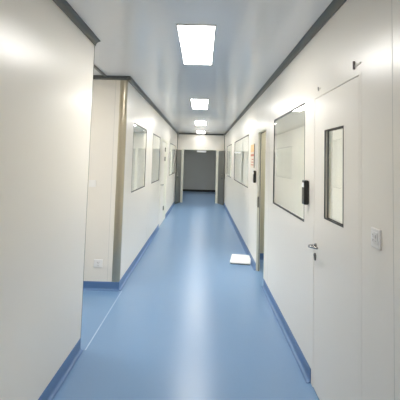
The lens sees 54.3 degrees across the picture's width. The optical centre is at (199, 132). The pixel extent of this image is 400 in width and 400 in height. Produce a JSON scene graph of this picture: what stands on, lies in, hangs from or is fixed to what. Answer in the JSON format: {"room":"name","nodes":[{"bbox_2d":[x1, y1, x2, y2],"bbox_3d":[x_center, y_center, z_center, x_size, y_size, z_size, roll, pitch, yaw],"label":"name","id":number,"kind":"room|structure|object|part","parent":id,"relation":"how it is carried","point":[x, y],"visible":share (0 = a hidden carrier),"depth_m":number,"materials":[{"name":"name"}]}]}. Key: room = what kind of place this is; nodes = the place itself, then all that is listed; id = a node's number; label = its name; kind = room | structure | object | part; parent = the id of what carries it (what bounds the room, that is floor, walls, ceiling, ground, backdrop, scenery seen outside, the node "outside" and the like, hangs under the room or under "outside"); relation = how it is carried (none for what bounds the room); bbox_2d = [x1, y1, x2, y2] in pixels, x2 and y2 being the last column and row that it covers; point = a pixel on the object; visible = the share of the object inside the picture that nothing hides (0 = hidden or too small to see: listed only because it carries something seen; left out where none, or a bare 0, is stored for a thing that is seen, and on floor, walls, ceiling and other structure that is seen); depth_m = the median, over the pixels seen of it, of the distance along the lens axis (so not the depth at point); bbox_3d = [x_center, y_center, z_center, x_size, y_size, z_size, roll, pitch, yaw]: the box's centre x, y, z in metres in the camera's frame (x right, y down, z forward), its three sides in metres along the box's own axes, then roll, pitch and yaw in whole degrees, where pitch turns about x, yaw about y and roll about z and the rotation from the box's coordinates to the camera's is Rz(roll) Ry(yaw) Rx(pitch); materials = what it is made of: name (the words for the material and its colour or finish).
{"room":"laboratory corridor","nodes":[
{"label":"laboratory corridor","id":0,"kind":"room"},
{"bbox_2d":[0,0,94,399],"bbox_3d":[-1.012,0.214,-0.628,0.051,2.635,7.965,2,-4,0],"label":"wall","id":1,"kind":"structure","parent":0,"point":[47,62],"depth_m":2.37,"materials":[{"name":"white paint"}]},
{"bbox_2d":[38,338,83,399],"bbox_3d":[-1.007,1.479,-0.719,0.033,0.100,7.965,2,-4,0],"label":"baseboard","id":2,"kind":"structure","parent":1,"relation":"attached to","point":[55,384],"depth_m":2.81,"materials":[{"name":"blue plastic"}]},
{"bbox_2d":[53,0,99,45],"bbox_3d":[-0.928,-1.075,-0.529,0.046,0.046,7.980,2,-4,0],"label":"trim","id":3,"kind":"structure","parent":1,"relation":"attached to","point":[63,5],"depth_m":2.88,"materials":[{"name":"grey metal"}]},
{"bbox_2d":[80,47,94,337],"bbox_3d":[-0.988,0.471,3.349,0.051,2.489,0.006,2,-4,0],"label":"strip","id":4,"kind":"object","parent":1,"relation":"attached to","point":[94,47],"visible":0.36,"depth_m":3.34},
{"bbox_2d":[84,79,119,281],"bbox_3d":[-2.189,0.573,4.874,2.379,2.635,0.051,2,-4,0],"label":"wall","id":5,"kind":"structure","parent":0,"point":[99,239],"depth_m":4.84,"materials":[{"name":"white paint"}]},
{"bbox_2d":[89,180,95,186],"bbox_3d":[-1.335,0.629,4.834,0.086,0.086,0.013,2,-4,0],"label":"light switch","id":6,"kind":"object","parent":5,"relation":"attached to","point":[92,183],"visible":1,"depth_m":4.83,"materials":[{"name":"white plastic"}]},
{"bbox_2d":[94,259,102,267],"bbox_3d":[-1.243,1.596,4.763,0.104,0.096,0.015,2,-4,0],"label":"power socket","id":7,"kind":"object","parent":5,"relation":"attached to","point":[98,263],"visible":1,"depth_m":4.76,"materials":[{"name":"white plastic"}]},
{"bbox_2d":[94,65,106,76],"bbox_3d":[-1.192,-0.762,4.164,0.034,0.018,1.454,2,-4,0],"label":"trim","id":8,"kind":"structure","parent":5,"relation":"attached to","point":[95,67],"depth_m":4.60,"materials":[{"name":"grey metal"}]},
{"bbox_2d":[83,281,118,290],"bbox_3d":[-2.200,1.834,4.743,2.430,0.100,0.033,2,-4,0],"label":"baseboard","id":9,"kind":"structure","parent":5,"relation":"attached to","point":[87,285],"depth_m":4.75,"materials":[{"name":"blue plastic"}]},
{"bbox_2d":[93,75,130,79],"bbox_3d":[-2.108,-0.720,4.918,2.470,0.046,0.046,2,-4,0],"label":"trim","id":10,"kind":"structure","parent":5,"relation":"attached to","point":[97,77],"depth_m":4.92,"materials":[{"name":"grey metal"}]},
{"bbox_2d":[112,80,127,281],"bbox_3d":[-0.995,0.576,4.870,0.089,2.495,0.065,2,-4,0],"label":"post","id":11,"kind":"object","parent":5,"relation":"attached to","point":[117,243],"visible":1,"depth_m":4.85,"materials":[{"name":"beige metal"}]},
{"bbox_2d":[120,82,177,278],"bbox_3d":[-0.951,0.966,9.892,0.051,2.635,10.040,2,-4,0],"label":"wall","id":12,"kind":"structure","parent":0,"point":[141,206],"depth_m":6.46,"materials":[{"name":"white paint"}]},
{"bbox_2d":[131,123,146,192],"bbox_3d":[-0.945,0.392,6.098,0.014,0.980,1.290,2,-4,0],"label":"window","id":13,"kind":"structure","parent":12,"relation":"in","point":[134,123],"depth_m":6.53,"materials":[{"name":"metal"}]},
{"bbox_2d":[118,201,174,290],"bbox_3d":[-0.946,2.229,9.776,0.033,0.100,10.091,2,-4,0],"label":"baseboard","id":14,"kind":"structure","parent":12,"relation":"attached to","point":[123,280],"depth_m":6.15,"materials":[{"name":"blue plastic"}]},
{"bbox_2d":[127,76,177,133],"bbox_3d":[-0.867,-0.327,9.938,0.046,0.046,10.131,2,-4,0],"label":"trim","id":15,"kind":"structure","parent":12,"relation":"attached to","point":[132,82],"depth_m":6.58,"materials":[{"name":"grey metal"}]},
{"bbox_2d":[151,133,159,183],"bbox_3d":[-0.933,0.547,8.268,0.014,0.980,1.320,2,-4,0],"label":"window","id":16,"kind":"structure","parent":12,"relation":"in","point":[156,149],"depth_m":8.24,"materials":[{"name":"clear glass"}]},
{"bbox_2d":[159,138,167,225],"bbox_3d":[-0.926,1.233,9.943,0.114,2.110,1.600,2,-4,0],"label":"door","id":17,"kind":"structure","parent":12,"relation":"in","point":[164,144],"depth_m":9.89,"materials":[{"name":"beige metal"}]},
{"bbox_2d":[169,143,175,174],"bbox_3d":[-0.923,0.870,12.801,0.046,0.980,2.390,2,-4,0],"label":"window","id":18,"kind":"structure","parent":12,"relation":"in","point":[172,147],"depth_m":12.67,"materials":[{"name":"clear glass"}]},
{"bbox_2d":[131,132,223,190],"bbox_3d":[-1.176,1.319,14.941,4.291,2.635,0.080,2,-4,0],"label":"wall","id":19,"kind":"structure","parent":0,"point":[185,141],"depth_m":14.95,"materials":[{"name":"white paint"}]},
{"bbox_2d":[174,149,224,204],"bbox_3d":[-0.003,1.626,14.592,1.852,2.040,0.740,2,-4,0],"label":"door frame","id":20,"kind":"structure","parent":19,"relation":"in","point":[220,155],"depth_m":14.62,"materials":[{"name":"grey metal"}]},
{"bbox_2d":[179,133,223,134],"bbox_3d":[0.047,0.057,14.961,1.725,0.046,0.046,2,-4,0],"label":"trim","id":21,"kind":"structure","parent":19,"relation":"attached to","point":[179,133],"depth_m":14.96,"materials":[{"name":"grey metal"}]},
{"bbox_2d":[53,191,318,399],"bbox_3d":[0.001,2.213,8.063,6.800,0.062,25.600,2,-4,0],"label":"floor","id":22,"kind":"structure","parent":0,"point":[188,322],"depth_m":3.70,"materials":[{"name":"blue plastic"}]},
{"bbox_2d":[230,254,250,264],"bbox_3d":[0.665,2.068,6.365,0.322,0.028,0.558,1,-4,8],"label":"paper stack","id":23,"kind":"object","parent":22,"relation":"on","point":[239,259],"visible":0.86,"depth_m":6.29,"materials":[{"name":"white paper"}]},
{"bbox_2d":[66,0,332,133],"bbox_3d":[0.077,-0.473,8.254,6.800,0.060,25.600,2,-4,0],"label":"ceiling","id":24,"kind":"structure","parent":0,"point":[139,39],"depth_m":3.54,"materials":[{"name":"white paint"}]},
{"bbox_2d":[176,24,215,64],"bbox_3d":[-0.026,-0.776,3.564,0.303,0.010,1.208,2,-4,0],"label":"recessed light","id":25,"kind":"object","parent":24,"relation":"in","point":[196,41],"visible":1,"depth_m":3.40,"materials":[{"name":"white plastic"}]},
{"bbox_2d":[191,99,208,108],"bbox_3d":[-0.005,-0.520,7.145,0.303,0.010,1.208,2,-4,0],"label":"recessed light","id":26,"kind":"object","parent":24,"relation":"in","point":[196,103],"visible":1,"depth_m":7.03,"materials":[{"name":"white plastic"}]},
{"bbox_2d":[195,121,205,125],"bbox_3d":[0.016,-0.261,10.766,0.303,0.010,1.208,2,-4,0],"label":"recessed light","id":27,"kind":"object","parent":24,"relation":"in","point":[203,123],"visible":0.99,"depth_m":10.76,"materials":[{"name":"white plastic"}]},
{"bbox_2d":[183,150,215,189],"bbox_3d":[0.035,1.739,20.353,2.350,2.635,0.050,2,-4,0],"label":"wall","id":28,"kind":"structure","parent":0,"point":[199,170],"depth_m":20.31,"materials":[{"name":"grey paint"}]},
{"bbox_2d":[183,189,214,191],"bbox_3d":[-0.001,3.000,20.221,2.250,0.100,0.033,2,-4,0],"label":"baseboard","id":29,"kind":"structure","parent":28,"relation":"attached to","point":[183,189],"depth_m":20.23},
{"bbox_2d":[260,132,265,252],"bbox_3d":[2.175,0.818,6.571,2.509,2.635,0.050,2,-4,0],"label":"wall","id":30,"kind":"structure","parent":0,"point":[264,133],"depth_m":6.54,"materials":[{"name":"beige paint"}]},
{"bbox_2d":[277,106,342,223],"bbox_3d":[2.166,0.704,4.975,2.509,2.635,0.050,2,-4,0],"label":"wall","id":31,"kind":"structure","parent":0,"point":[291,128],"depth_m":4.97,"materials":[{"name":"white paint"}]},
{"bbox_2d":[224,0,399,399],"bbox_3d":[0.887,0.679,5.135,0.051,2.635,19.550,2,-4,0],"label":"wall","id":32,"kind":"structure","parent":0,"point":[367,32],"depth_m":2.18,"materials":[{"name":"white paint"}]},
{"bbox_2d":[227,144,231,177],"bbox_3d":[0.934,0.885,12.268,0.046,0.980,1.990,2,-4,0],"label":"window","id":33,"kind":"structure","parent":32,"relation":"in","point":[229,148],"depth_m":12.16,"materials":[{"name":"clear glass"}]},
{"bbox_2d":[234,134,248,187],"bbox_3d":[0.913,0.627,8.662,0.046,0.980,3.120,2,-4,0],"label":"window","id":34,"kind":"structure","parent":32,"relation":"in","point":[241,154],"depth_m":8.27,"materials":[{"name":"clear glass"}]},
{"bbox_2d":[250,144,254,167],"bbox_3d":[0.876,0.388,6.508,0.010,0.390,0.472,2,-4,0],"label":"notice","id":35,"kind":"object","parent":32,"relation":"attached to","point":[252,162],"visible":1,"depth_m":6.45,"materials":[{"name":"paper"}]},
{"bbox_2d":[253,170,255,182],"bbox_3d":[0.848,0.684,6.072,0.042,0.190,0.080,2,-4,0],"label":"keypad","id":36,"kind":"object","parent":32,"relation":"attached to","point":[254,171],"visible":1,"depth_m":6.04,"materials":[{"name":"black plastic"}]},
{"bbox_2d":[256,127,265,278],"bbox_3d":[1.259,0.995,5.475,0.814,2.074,0.779,2,-4,0],"label":"door frame","id":37,"kind":"structure","parent":32,"relation":"in","point":[263,130],"depth_m":5.83,"materials":[{"name":"metal"}]},
{"bbox_2d":[223,203,310,382],"bbox_3d":[0.810,1.941,5.045,0.033,0.100,19.550,2,-4,0],"label":"baseboard","id":38,"kind":"structure","parent":32,"relation":"attached to","point":[305,369],"depth_m":3.80,"materials":[{"name":"blue plastic"}]},
{"bbox_2d":[224,0,346,134],"bbox_3d":[0.876,-0.614,5.227,0.046,0.046,19.550,2,-4,0],"label":"trim","id":39,"kind":"structure","parent":32,"relation":"attached to","point":[333,7],"depth_m":3.35,"materials":[{"name":"grey metal"}]},
{"bbox_2d":[273,103,304,221],"bbox_3d":[0.869,0.287,3.900,0.014,0.980,1.400,2,-4,0],"label":"window","id":40,"kind":"structure","parent":32,"relation":"in","point":[303,104],"depth_m":4.00,"materials":[{"name":"metal"}]},
{"bbox_2d":[302,180,308,204],"bbox_3d":[0.831,0.470,3.080,0.042,0.190,0.080,2,-4,0],"label":"keypad","id":41,"kind":"object","parent":32,"relation":"attached to","point":[305,183],"visible":1,"depth_m":3.04,"materials":[{"name":"black plastic"}]},
{"bbox_2d":[308,72,360,399],"bbox_3d":[0.831,0.753,2.468,0.116,2.105,0.890,2,-4,0],"label":"door","id":42,"kind":"structure","parent":32,"relation":"in","point":[336,261],"depth_m":2.37,"materials":[{"name":"beige metal"}]},
{"bbox_3d":[0.865,0.271,2.496,0.027,0.604,0.361,2,-4,0],"label":"vision frame","id":43,"kind":"part","parent":42,"relation":"part of","materials":[{"name":"black metal"}]},
{"bbox_2d":[371,227,380,249],"bbox_3d":[0.835,0.502,1.855,0.014,0.092,0.092,2,-4,0],"label":"light switch","id":44,"kind":"object","parent":32,"relation":"attached to","point":[375,233],"visible":1,"depth_m":1.84,"materials":[{"name":"white plastic"}]}
]}

